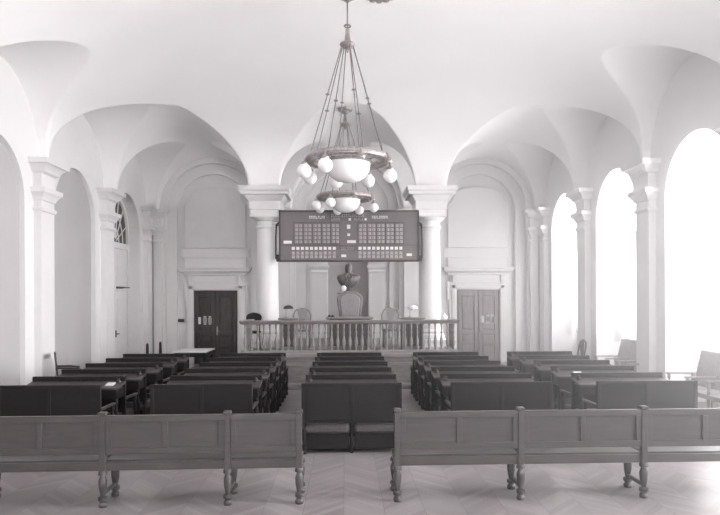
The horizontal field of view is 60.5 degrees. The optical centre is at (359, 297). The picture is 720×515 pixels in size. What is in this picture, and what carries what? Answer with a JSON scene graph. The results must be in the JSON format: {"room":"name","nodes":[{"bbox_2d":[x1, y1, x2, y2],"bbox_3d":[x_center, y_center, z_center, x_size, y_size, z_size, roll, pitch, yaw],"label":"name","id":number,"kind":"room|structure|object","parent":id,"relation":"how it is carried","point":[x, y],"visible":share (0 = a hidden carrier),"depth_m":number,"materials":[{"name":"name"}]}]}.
{"room":"auction hall","nodes":[
{"label":"auction hall","id":0,"kind":"room"},
{"bbox_2d":[0,55,145,384],"bbox_3d":[-6.627,-1.573,7.797,0.420,7.400,24.490,0,0,-1],"label":"wall","id":1,"kind":"structure","parent":0,"point":[77,241],"depth_m":13.71,"materials":[{"name":"paint"}]},
{"bbox_2d":[27,157,69,375],"bbox_3d":[-6.344,-0.325,12.610,0.410,4.900,1.000,0,0,-1],"label":"column","id":2,"kind":"structure","parent":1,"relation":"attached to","point":[45,170],"depth_m":12.43,"materials":[{"name":"white paint"}]},
{"bbox_2d":[97,187,125,362],"bbox_3d":[-6.426,-0.324,15.979,0.410,4.900,1.000,0,0,-1],"label":"pilaster","id":3,"kind":"object","parent":1,"relation":"attached to","point":[108,196],"visible":0.74,"depth_m":15.74,"materials":[{"name":"white paint"}]},
{"bbox_2d":[114,199,129,357],"bbox_3d":[-6.899,-0.432,17.653,0.345,5.120,2.140,0,0,-1],"label":"door","id":4,"kind":"structure","parent":1,"relation":"in","point":[121,236],"depth_m":18.16,"materials":[{"name":"white paint"}]},
{"bbox_2d":[140,207,156,353],"bbox_3d":[-6.505,-0.324,19.258,0.410,4.900,0.940,0,0,-1],"label":"pilaster","id":5,"kind":"object","parent":1,"relation":"attached to","point":[148,213],"visible":0.79,"depth_m":19.02,"materials":[{"name":"white paint"}]},
{"bbox_2d":[153,157,539,353],"bbox_3d":[-0.415,-1.598,20.121,14.000,7.400,0.810,0,0,-1],"label":"wall","id":6,"kind":"structure","parent":0,"point":[210,171],"depth_m":19.95,"materials":[{"name":"paint"}]},
{"bbox_2d":[153,209,169,353],"bbox_3d":[-6.374,-0.325,19.391,0.720,4.900,0.400,0,0,-1],"label":"pilaster","id":7,"kind":"object","parent":6,"relation":"attached to","point":[161,214],"visible":0.68,"depth_m":19.43,"materials":[{"name":"white paint"}]},
{"bbox_2d":[177,187,251,363],"bbox_3d":[-4.655,-0.731,19.803,2.320,5.700,0.340,0,0,-1],"label":"door surround","id":8,"kind":"object","parent":6,"relation":"attached to","point":[215,254],"visible":0.9,"depth_m":19.87,"materials":[{"name":"white paint"}]},
{"bbox_2d":[194,290,237,363],"bbox_3d":[-4.650,0.939,19.893,1.400,2.360,0.161,0,0,-1],"label":"door","id":9,"kind":"structure","parent":8,"relation":"attached to","point":[215,312],"depth_m":19.89,"materials":[{"name":"brown wood"}]},
{"bbox_2d":[278,209,297,317],"bbox_3d":[-2.605,-0.340,19.483,1.300,4.900,0.400,0,0,-1],"label":"pilaster","id":10,"kind":"object","parent":6,"relation":"attached to","point":[284,268],"visible":0.02,"depth_m":19.53,"materials":[{"name":"white paint"}]},
{"bbox_2d":[309,202,328,337],"bbox_3d":[-1.327,-0.495,19.979,0.660,5.200,0.190,0,0,-1],"label":"pilaster","id":11,"kind":"object","parent":6,"relation":"attached to","point":[318,271],"visible":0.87,"depth_m":19.95,"materials":[{"name":"white paint"}]},
{"bbox_2d":[367,202,386,337],"bbox_3d":[0.552,-0.502,20.024,0.660,5.200,0.190,0,0,-1],"label":"pilaster","id":12,"kind":"object","parent":6,"relation":"attached to","point":[376,271],"visible":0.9,"depth_m":20.00,"materials":[{"name":"white paint"}]},
{"bbox_2d":[397,209,418,316],"bbox_3d":[1.814,-0.357,19.590,1.300,4.900,0.400,0,0,-1],"label":"pilaster","id":13,"kind":"object","parent":6,"relation":"attached to","point":[411,269],"visible":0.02,"depth_m":19.62,"materials":[{"name":"white paint"}]},
{"bbox_2d":[442,187,514,361],"bbox_3d":[3.843,-0.765,20.009,2.320,5.700,0.340,0,0,-1],"label":"door surround","id":14,"kind":"object","parent":6,"relation":"attached to","point":[477,253],"visible":0.88,"depth_m":20.07,"materials":[{"name":"white paint"}]},
{"bbox_2d":[457,289,498,360],"bbox_3d":[3.847,0.905,20.099,1.400,2.360,0.161,0,0,-1],"label":"door","id":15,"kind":"structure","parent":14,"relation":"attached to","point":[477,310],"depth_m":20.09,"materials":[{"name":"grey wood"}]},
{"bbox_2d":[522,209,538,350],"bbox_3d":[5.583,-0.372,19.681,0.720,4.900,0.400,0,0,-1],"label":"pilaster","id":16,"kind":"object","parent":6,"relation":"attached to","point":[532,231],"visible":0.66,"depth_m":19.72,"materials":[{"name":"white paint"}]},
{"bbox_2d":[0,0,719,208],"bbox_3d":[-0.125,-3.849,7.830,12.600,2.100,23.840,0,0,-1],"label":"ceiling","id":17,"kind":"structure","parent":0,"point":[170,85],"depth_m":12.52,"materials":[{"name":"paint"}]},
{"bbox_2d":[312,107,377,214],"bbox_3d":[-0.369,-3.289,14.817,1.549,2.479,1.494,0,0,-40],"label":"chandelier","id":18,"kind":"object","parent":17,"relation":"hanging from","point":[342,201],"visible":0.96,"depth_m":14.56,"materials":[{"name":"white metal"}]},
{"bbox_2d":[297,0,396,187],"bbox_3d":[-0.215,-3.366,9.919,1.549,3.025,1.494,0,0,-40],"label":"chandelier","id":19,"kind":"object","parent":17,"relation":"hanging from","point":[344,166],"visible":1,"depth_m":9.67,"materials":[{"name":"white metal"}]},
{"bbox_2d":[368,0,391,3],"bbox_3d":[0.319,-4.866,9.911,0.600,0.070,0.600,0,0,-1],"label":"rosette","id":20,"kind":"object","parent":17,"relation":"attached to","point":[371,1],"visible":1,"depth_m":10.09,"materials":[{"name":"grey metal"}]},
{"bbox_2d":[0,362,719,514],"bbox_3d":[0.341,2.199,8.165,15.500,0.200,25.090,0,0,-1],"label":"floor","id":21,"kind":"structure","parent":0,"point":[337,481],"depth_m":6.77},
{"bbox_2d":[0,385,115,415],"bbox_3d":[-4.140,1.639,8.477,1.369,0.955,0.570,0,0,-1],"label":"pew","id":22,"kind":"object","parent":21,"relation":"on","point":[15,400],"visible":0.32,"depth_m":8.20,"materials":[{"name":"brown wood"}]},
{"bbox_2d":[54,352,80,375],"bbox_3d":[-5.979,1.614,12.600,0.486,1.024,0.522,0,0,-26],"label":"chair","id":23,"kind":"object","parent":21,"relation":"on","point":[57,367],"visible":0.42,"depth_m":12.39,"materials":[{"name":"black paint"}]},
{"bbox_2d":[27,376,137,414],"bbox_3d":[-4.159,1.639,9.252,1.380,0.955,0.880,0,0,-1],"label":"pew","id":24,"kind":"object","parent":21,"relation":"on","point":[116,393],"visible":0.27,"depth_m":9.12,"materials":[{"name":"brown wood"}]},
{"bbox_2d":[105,382,115,385],"bbox_3d":[-3.634,1.254,8.994,0.120,0.030,0.138,0,0,-1],"label":"paper sheet","id":25,"kind":"object","parent":24,"relation":"on","point":[108,383],"visible":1,"depth_m":9.01,"materials":[{"name":"white paper"}]},
{"bbox_2d":[59,369,149,414],"bbox_3d":[-4.182,1.639,10.181,1.380,0.955,0.880,0,0,-1],"label":"pew","id":26,"kind":"object","parent":21,"relation":"on","point":[134,382],"visible":0.29,"depth_m":10.05,"materials":[{"name":"brown wood"}]},
{"bbox_2d":[84,363,169,397],"bbox_3d":[-4.204,1.639,11.111,1.380,0.955,0.880,0,0,-1],"label":"pew","id":27,"kind":"object","parent":21,"relation":"on","point":[153,376],"visible":0.21,"depth_m":10.97,"materials":[{"name":"brown wood"}]},
{"bbox_2d":[105,358,183,383],"bbox_3d":[-4.227,1.639,12.041,1.380,0.955,0.880,0,0,-1],"label":"pew","id":28,"kind":"object","parent":21,"relation":"on","point":[169,369],"visible":0.16,"depth_m":11.91,"materials":[{"name":"brown wood"}]},
{"bbox_2d":[146,343,148,353],"bbox_3d":[-5.000,1.610,15.080,0.450,1.023,0.420,0,0,-14],"label":"chair","id":29,"kind":"object","parent":21,"relation":"on","point":[147,344],"visible":0.28,"depth_m":14.91,"materials":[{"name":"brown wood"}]},
{"bbox_2d":[0,409,304,507],"bbox_3d":[-3.489,1.634,6.391,5.814,0.960,0.507,0,0,-3],"label":"bench","id":30,"kind":"object","parent":21,"relation":"on","point":[101,442],"visible":1,"depth_m":6.25,"materials":[{"name":"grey wood"}]},
{"bbox_2d":[123,353,194,373],"bbox_3d":[-4.249,1.639,12.971,1.380,0.955,0.880,0,0,-1],"label":"pew","id":31,"kind":"object","parent":21,"relation":"on","point":[182,363],"visible":0.15,"depth_m":12.83,"materials":[{"name":"brown wood"}]},
{"bbox_2d":[159,342,161,353],"bbox_3d":[-4.865,1.609,15.633,0.450,1.023,0.420,0,0,-14],"label":"chair","id":32,"kind":"object","parent":21,"relation":"on","point":[160,343],"visible":0.29,"depth_m":15.45,"materials":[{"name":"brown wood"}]},
{"bbox_2d":[172,348,214,361],"bbox_3d":[-4.138,1.707,15.404,0.840,0.820,1.000,0,0,-1],"label":"side table","id":33,"kind":"object","parent":21,"relation":"on","point":[193,352],"visible":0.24,"depth_m":15.00,"materials":[{"name":"wood"}]},
{"bbox_2d":[150,383,257,414],"bbox_3d":[-2.125,1.631,8.526,1.369,0.955,0.570,0,0,-1],"label":"pew","id":34,"kind":"object","parent":21,"relation":"on","point":[164,398],"visible":0.3,"depth_m":8.25,"materials":[{"name":"brown wood"}]},
{"bbox_2d":[167,375,266,412],"bbox_3d":[-2.145,1.631,9.301,1.380,0.955,0.880,0,0,-1],"label":"pew","id":35,"kind":"object","parent":21,"relation":"on","point":[258,395],"visible":0.2,"depth_m":9.17,"materials":[{"name":"brown wood"}]},
{"bbox_2d":[184,368,273,412],"bbox_3d":[-2.167,1.631,10.230,1.380,0.955,0.880,0,0,-1],"label":"pew","id":36,"kind":"object","parent":21,"relation":"on","point":[267,386],"visible":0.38,"depth_m":10.10,"materials":[{"name":"brown wood"}]},
{"bbox_2d":[198,362,278,412],"bbox_3d":[-2.190,1.631,11.160,1.380,0.955,0.880,0,0,-1],"label":"pew","id":37,"kind":"object","parent":21,"relation":"on","point":[274,379],"visible":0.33,"depth_m":11.04,"materials":[{"name":"brown wood"}]},
{"bbox_2d":[210,357,283,405],"bbox_3d":[-2.212,1.631,12.090,1.380,0.955,0.880,0,0,-1],"label":"pew","id":38,"kind":"object","parent":21,"relation":"on","point":[279,372],"visible":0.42,"depth_m":11.97,"materials":[{"name":"brown wood"}]},
{"bbox_2d":[220,353,287,398],"bbox_3d":[-2.235,1.631,13.020,1.380,0.955,0.880,0,0,-1],"label":"pew","id":39,"kind":"object","parent":21,"relation":"on","point":[284,367],"visible":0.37,"depth_m":12.90,"materials":[{"name":"brown wood"}]},
{"bbox_2d":[317,352,380,356],"bbox_3d":[-0.226,1.623,13.068,1.370,0.955,0.880,0,0,-2],"label":"pew","id":40,"kind":"object","parent":21,"relation":"on","point":[337,354],"visible":0.06,"depth_m":12.94,"materials":[{"name":"brown wood"}]},
{"bbox_2d":[254,338,444,389],"bbox_3d":[-0.293,1.686,16.858,5.113,0.830,5.440,0,0,-1],"label":"rostrum","id":41,"kind":"object","parent":21,"relation":"on","point":[298,365],"visible":0.03,"depth_m":14.20,"materials":[{"name":"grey wood"}]},
{"bbox_2d":[242,319,253,349],"bbox_3d":[-2.672,0.901,14.759,0.160,0.760,0.990,0,0,-1],"label":"balustrade","id":42,"kind":"object","parent":41,"relation":"on","point":[248,329],"visible":0.55,"depth_m":14.64,"materials":[{"name":"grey wood"}]},
{"bbox_2d":[244,313,261,348],"bbox_3d":[-2.671,0.823,15.380,0.420,0.912,0.420,0,0,-1],"label":"chair","id":43,"kind":"object","parent":41,"relation":"on","point":[256,316],"visible":0.45,"depth_m":15.55,"materials":[{"name":"brown wood"}]},
{"bbox_2d":[238,185,293,347],"bbox_3d":[-2.414,-0.771,16.076,1.280,4.098,1.280,0,0,-1],"label":"column","id":44,"kind":"structure","parent":41,"relation":"on","point":[265,201],"depth_m":15.80,"materials":[{"name":"white paint"}]},
{"bbox_2d":[275,210,422,261],"bbox_3d":[-0.291,-1.580,15.886,3.855,1.309,0.383,0,0,-1],"label":"board","id":45,"kind":"object","parent":44,"relation":"attached to","point":[304,235],"visible":0.98,"depth_m":15.71,"materials":[{"name":"plastic"}]},
{"bbox_2d":[278,318,299,349],"bbox_3d":[-1.742,0.882,15.137,0.490,0.790,0.450,0,0,-1],"label":"desk","id":46,"kind":"object","parent":41,"relation":"on","point":[291,327],"visible":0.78,"depth_m":14.96,"materials":[{"name":"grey wood"}]},
{"bbox_2d":[283,305,292,317],"bbox_3d":[-1.752,0.332,15.092,0.240,0.310,0.192,0,0,-1],"label":"desk lamp","id":47,"kind":"object","parent":46,"relation":"on","point":[288,307],"visible":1,"depth_m":15.03,"materials":[{"name":"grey metal"}]},
{"bbox_2d":[293,308,310,347],"bbox_3d":[-1.496,0.762,15.809,0.481,1.023,0.521,0,0,-1],"label":"chair","id":48,"kind":"object","parent":41,"relation":"on","point":[302,312],"visible":0.63,"depth_m":15.99,"materials":[{"name":"grey wood"}]},
{"bbox_2d":[340,285,346,291],"bbox_3d":[-0.452,0.460,16.994,0.260,1.624,0.260,0,0,-1],"label":"globe lamp","id":49,"kind":"object","parent":41,"relation":"on","point":[343,288],"visible":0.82,"depth_m":16.93,"materials":[{"name":"white glass"}]},
{"bbox_2d":[337,263,359,294],"bbox_3d":[-0.344,0.103,18.797,0.721,2.336,0.600,0,0,-1],"label":"bust","id":50,"kind":"object","parent":41,"relation":"on","point":[349,279],"visible":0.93,"depth_m":18.68,"materials":[{"name":"grey stone"}]},
{"bbox_2d":[239,319,459,353],"bbox_3d":[-0.233,0.891,14.258,5.073,0.760,0.180,0,0,-1],"label":"balustrade","id":51,"kind":"object","parent":41,"relation":"on","point":[453,322],"visible":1,"depth_m":14.22,"materials":[{"name":"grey wood"}]},
{"bbox_2d":[441,313,446,319],"bbox_3d":[1.948,0.422,14.311,0.160,0.160,0.160,0,0,-1],"label":"carafe","id":52,"kind":"object","parent":51,"relation":"on","point":[443,317],"visible":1,"depth_m":14.25,"materials":[{"name":"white glass"}]},
{"bbox_2d":[326,317,373,349],"bbox_3d":[-0.258,0.871,15.298,1.165,0.800,0.600,0,0,-1],"label":"desk","id":53,"kind":"object","parent":41,"relation":"on","point":[334,328],"visible":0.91,"depth_m":15.05,"materials":[{"name":"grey wood"}]},
{"bbox_2d":[337,291,362,316],"bbox_3d":[-0.263,0.538,16.309,0.790,1.463,0.550,0,0,-1],"label":"chair","id":54,"kind":"object","parent":41,"relation":"on","point":[349,303],"visible":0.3,"depth_m":16.47,"materials":[{"name":"fabric"}]},
{"bbox_2d":[381,307,400,347],"bbox_3d":[0.798,0.753,15.814,0.481,1.023,0.521,0,0,-1],"label":"chair","id":55,"kind":"object","parent":41,"relation":"on","point":[390,312],"visible":0.7,"depth_m":15.99,"materials":[{"name":"grey fabric"}]},
{"bbox_2d":[399,317,424,349],"bbox_3d":[1.286,0.870,15.211,0.594,0.790,0.450,0,0,-1],"label":"desk","id":56,"kind":"object","parent":41,"relation":"on","point":[401,318],"visible":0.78,"depth_m":15.04,"materials":[{"name":"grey wood"}]},
{"bbox_2d":[408,305,416,316],"bbox_3d":[1.290,0.320,15.166,0.240,0.310,0.192,0,0,-1],"label":"desk lamp","id":57,"kind":"object","parent":56,"relation":"on","point":[412,307],"visible":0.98,"depth_m":15.11,"materials":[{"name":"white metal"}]},
{"bbox_2d":[403,185,457,346],"bbox_3d":[1.825,-0.788,16.179,1.280,4.098,1.280,0,0,-1],"label":"column","id":58,"kind":"structure","parent":41,"relation":"on","point":[430,200],"depth_m":15.90,"materials":[{"name":"white paint"}]},
{"bbox_2d":[445,318,452,348],"bbox_3d":[2.179,0.881,14.877,0.160,0.760,0.990,0,0,-1],"label":"balustrade","id":59,"kind":"object","parent":41,"relation":"on","point":[450,328],"visible":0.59,"depth_m":14.75,"materials":[{"name":"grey wood"}]},
{"bbox_2d":[314,356,384,361],"bbox_3d":[-0.203,1.623,12.139,1.370,0.955,0.880,0,0,-1],"label":"pew","id":60,"kind":"object","parent":21,"relation":"on","point":[366,358],"visible":0.05,"depth_m":12.01,"materials":[{"name":"brown wood"}]},
{"bbox_2d":[308,367,391,374],"bbox_3d":[-0.158,1.623,10.279,1.370,0.955,0.880,0,0,-1],"label":"pew","id":61,"kind":"object","parent":21,"relation":"on","point":[319,370],"visible":0.07,"depth_m":10.15,"materials":[{"name":"brown wood"}]},
{"bbox_2d":[312,361,387,367],"bbox_3d":[-0.180,1.623,11.209,1.370,0.955,0.880,0,0,-1],"label":"pew","id":62,"kind":"object","parent":21,"relation":"on","point":[349,363],"visible":0.1,"depth_m":11.08,"materials":[{"name":"brown wood"}]},
{"bbox_2d":[305,374,396,435],"bbox_3d":[-0.136,1.623,9.349,1.370,0.955,0.880,0,0,-2],"label":"pew","id":63,"kind":"object","parent":21,"relation":"on","point":[317,378],"visible":0.09,"depth_m":9.22,"materials":[{"name":"brown wood"}]},
{"bbox_2d":[301,382,401,454],"bbox_3d":[-0.116,1.623,8.575,1.359,0.955,0.570,0,0,-1],"label":"pew","id":64,"kind":"object","parent":21,"relation":"on","point":[330,410],"visible":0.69,"depth_m":8.30,"materials":[{"name":"brown wood"}]},
{"bbox_2d":[410,352,478,397],"bbox_3d":[1.804,1.615,13.117,1.400,0.955,0.880,0,0,-1],"label":"pew","id":65,"kind":"object","parent":21,"relation":"on","point":[414,366],"visible":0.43,"depth_m":12.99,"materials":[{"name":"brown wood"}]},
{"bbox_2d":[415,356,489,405],"bbox_3d":[1.826,1.615,12.188,1.400,0.955,0.880,0,0,-2],"label":"pew","id":66,"kind":"object","parent":21,"relation":"on","point":[420,371],"visible":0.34,"depth_m":12.05,"materials":[{"name":"brown wood"}]},
{"bbox_2d":[421,361,501,410],"bbox_3d":[1.849,1.615,11.258,1.400,0.955,0.880,0,0,-1],"label":"pew","id":67,"kind":"object","parent":21,"relation":"on","point":[426,377],"visible":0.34,"depth_m":11.13,"materials":[{"name":"brown wood"}]},
{"bbox_2d":[427,366,516,410],"bbox_3d":[1.871,1.615,10.328,1.400,0.955,0.880,0,0,-2],"label":"pew","id":68,"kind":"object","parent":21,"relation":"on","point":[434,385],"visible":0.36,"depth_m":10.19,"materials":[{"name":"brown wood"}]},
{"bbox_2d":[435,373,534,410],"bbox_3d":[1.894,1.615,9.399,1.400,0.955,0.880,0,0,-1],"label":"desk","id":69,"kind":"object","parent":21,"relation":"on","point":[444,393],"visible":0.27,"depth_m":9.26,"materials":[{"name":"brown wood"}]},
{"bbox_2d":[444,381,552,410],"bbox_3d":[1.913,1.615,8.624,1.389,0.955,0.570,0,0,-1],"label":"pew","id":70,"kind":"object","parent":21,"relation":"on","point":[531,395],"visible":0.31,"depth_m":8.35,"materials":[{"name":"brown wood"}]},
{"bbox_2d":[501,351,571,370],"bbox_3d":[3.798,1.607,13.166,1.400,0.955,0.880,0,0,-1],"label":"pew","id":71,"kind":"object","parent":21,"relation":"on","point":[513,360],"visible":0.14,"depth_m":13.04,"materials":[{"name":"brown wood"}]},
{"bbox_2d":[515,355,590,376],"bbox_3d":[3.821,1.607,12.236,1.400,0.955,0.880,0,0,-1],"label":"desk","id":72,"kind":"object","parent":21,"relation":"on","point":[527,366],"visible":0.06,"depth_m":12.10,"materials":[{"name":"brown wood"}]},
{"bbox_2d":[390,405,719,501],"bbox_3d":[2.962,1.608,6.666,5.264,0.960,0.507,0,0,-2],"label":"bench","id":73,"kind":"object","parent":21,"relation":"on","point":[643,435],"visible":1,"depth_m":6.42,"materials":[{"name":"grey wood"}]},
{"bbox_2d":[532,360,611,380],"bbox_3d":[3.843,1.607,11.306,1.400,0.955,0.880,0,0,-2],"label":"desk","id":74,"kind":"object","parent":21,"relation":"on","point":[541,373],"visible":0.12,"depth_m":11.16,"materials":[{"name":"brown wood"}]},
{"bbox_2d":[577,339,586,354],"bbox_3d":[5.523,1.568,15.889,0.521,1.023,0.481,0,0,-1],"label":"chair","id":75,"kind":"object","parent":21,"relation":"on","point":[581,343],"visible":0.34,"depth_m":15.86,"materials":[{"name":"black paint"}]},
{"bbox_2d":[550,365,636,409],"bbox_3d":[3.866,1.607,10.377,1.400,0.955,0.880,0,0,-1],"label":"desk","id":76,"kind":"object","parent":21,"relation":"on","point":[562,379],"visible":0.23,"depth_m":10.24,"materials":[{"name":"brown wood"}]},
{"bbox_2d":[559,372,666,409],"bbox_3d":[3.889,1.607,9.447,1.400,0.955,0.880,0,0,-1],"label":"desk","id":77,"kind":"object","parent":21,"relation":"on","point":[585,388],"visible":0.2,"depth_m":9.31,"materials":[{"name":"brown wood"}]},
{"bbox_2d":[594,338,638,370],"bbox_3d":[6.027,1.526,14.000,0.678,1.100,1.864,0,0,-1],"label":"bench","id":78,"kind":"object","parent":21,"relation":"on","point":[626,355],"visible":0.19,"depth_m":14.41,"materials":[{"name":"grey wood"}]},
{"bbox_2d":[582,380,697,408],"bbox_3d":[3.908,1.607,8.672,1.389,0.955,0.570,0,0,-1],"label":"pew","id":79,"kind":"object","parent":21,"relation":"on","point":[655,394],"visible":0.32,"depth_m":8.39,"materials":[{"name":"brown wood"}]},
{"bbox_2d":[666,350,719,407],"bbox_3d":[6.109,1.526,10.636,0.678,1.100,1.934,0,0,-1],"label":"bench","id":80,"kind":"object","parent":21,"relation":"on","point":[707,375],"visible":0.56,"depth_m":11.04,"materials":[{"name":"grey wood"}]},
{"bbox_2d":[545,53,719,405],"bbox_3d":[6.689,-1.627,8.120,1.020,7.400,24.490,0,0,-1],"label":"wall","id":81,"kind":"structure","parent":0,"point":[685,138],"depth_m":12.40,"materials":[{"name":"paint"}]},
{"bbox_2d":[535,207,550,350],"bbox_3d":[5.721,-0.373,19.555,0.410,4.900,0.940,0,0,-1],"label":"pilaster","id":82,"kind":"object","parent":81,"relation":"attached to","point":[543,213],"visible":0.7,"depth_m":19.33,"materials":[{"name":"white paint"}]},
{"bbox_2d":[575,247,577,332],"bbox_3d":[6.628,-0.246,18.630,0.059,2.601,0.702,0,0,-1],"label":"curtain","id":83,"kind":"object","parent":81,"relation":"hanging from","point":[576,285],"visible":0.31,"depth_m":18.82,"materials":[{"name":"white fabric"}]},
{"bbox_2d":[565,188,593,358],"bbox_3d":[5.800,-0.373,16.276,0.410,4.900,1.000,0,0,-1],"label":"pilaster","id":84,"kind":"object","parent":81,"relation":"attached to","point":[582,197],"visible":0.79,"depth_m":16.04,"materials":[{"name":"white paint"}]},
{"bbox_2d":[625,234,635,339],"bbox_3d":[6.709,-0.247,15.261,0.059,2.601,0.702,0,0,-1],"label":"curtain","id":85,"kind":"object","parent":81,"relation":"hanging from","point":[630,241],"visible":0.8,"depth_m":15.27,"materials":[{"name":"white fabric"}]},
{"bbox_2d":[630,202,635,235],"bbox_3d":[6.919,-0.918,14.617,0.130,4.080,1.960,0,0,-1],"label":"window","id":86,"kind":"structure","parent":81,"relation":"in","point":[633,216],"depth_m":15.52,"materials":[{"name":"white glass"}]},
{"bbox_2d":[620,158,661,371],"bbox_3d":[5.882,-0.373,12.906,0.410,4.900,1.000,0,0,-1],"label":"column","id":87,"kind":"structure","parent":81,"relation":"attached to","point":[643,170],"depth_m":12.74,"materials":[{"name":"white paint"}]},
{"bbox_2d":[702,216,719,352],"bbox_3d":[6.791,-0.247,11.892,0.059,2.601,0.702,0,0,-1],"label":"curtain","id":88,"kind":"object","parent":81,"relation":"hanging from","point":[710,227],"visible":0.91,"depth_m":11.91,"materials":[{"name":"white fabric"}]},
{"bbox_2d":[709,159,719,217],"bbox_3d":[7.001,-0.918,11.248,0.130,4.080,1.960,0,0,-1],"label":"window","id":89,"kind":"structure","parent":81,"relation":"in","point":[713,192],"depth_m":12.14,"materials":[{"name":"white glass"}]},
{"bbox_2d":[713,122,719,130],"bbox_3d":[5.964,-0.374,9.537,0.410,4.900,1.000,0,0,-1],"label":"pilaster","id":90,"kind":"object","parent":81,"relation":"attached to","point":[716,126],"visible":1,"depth_m":9.94,"materials":[{"name":"white paint"}]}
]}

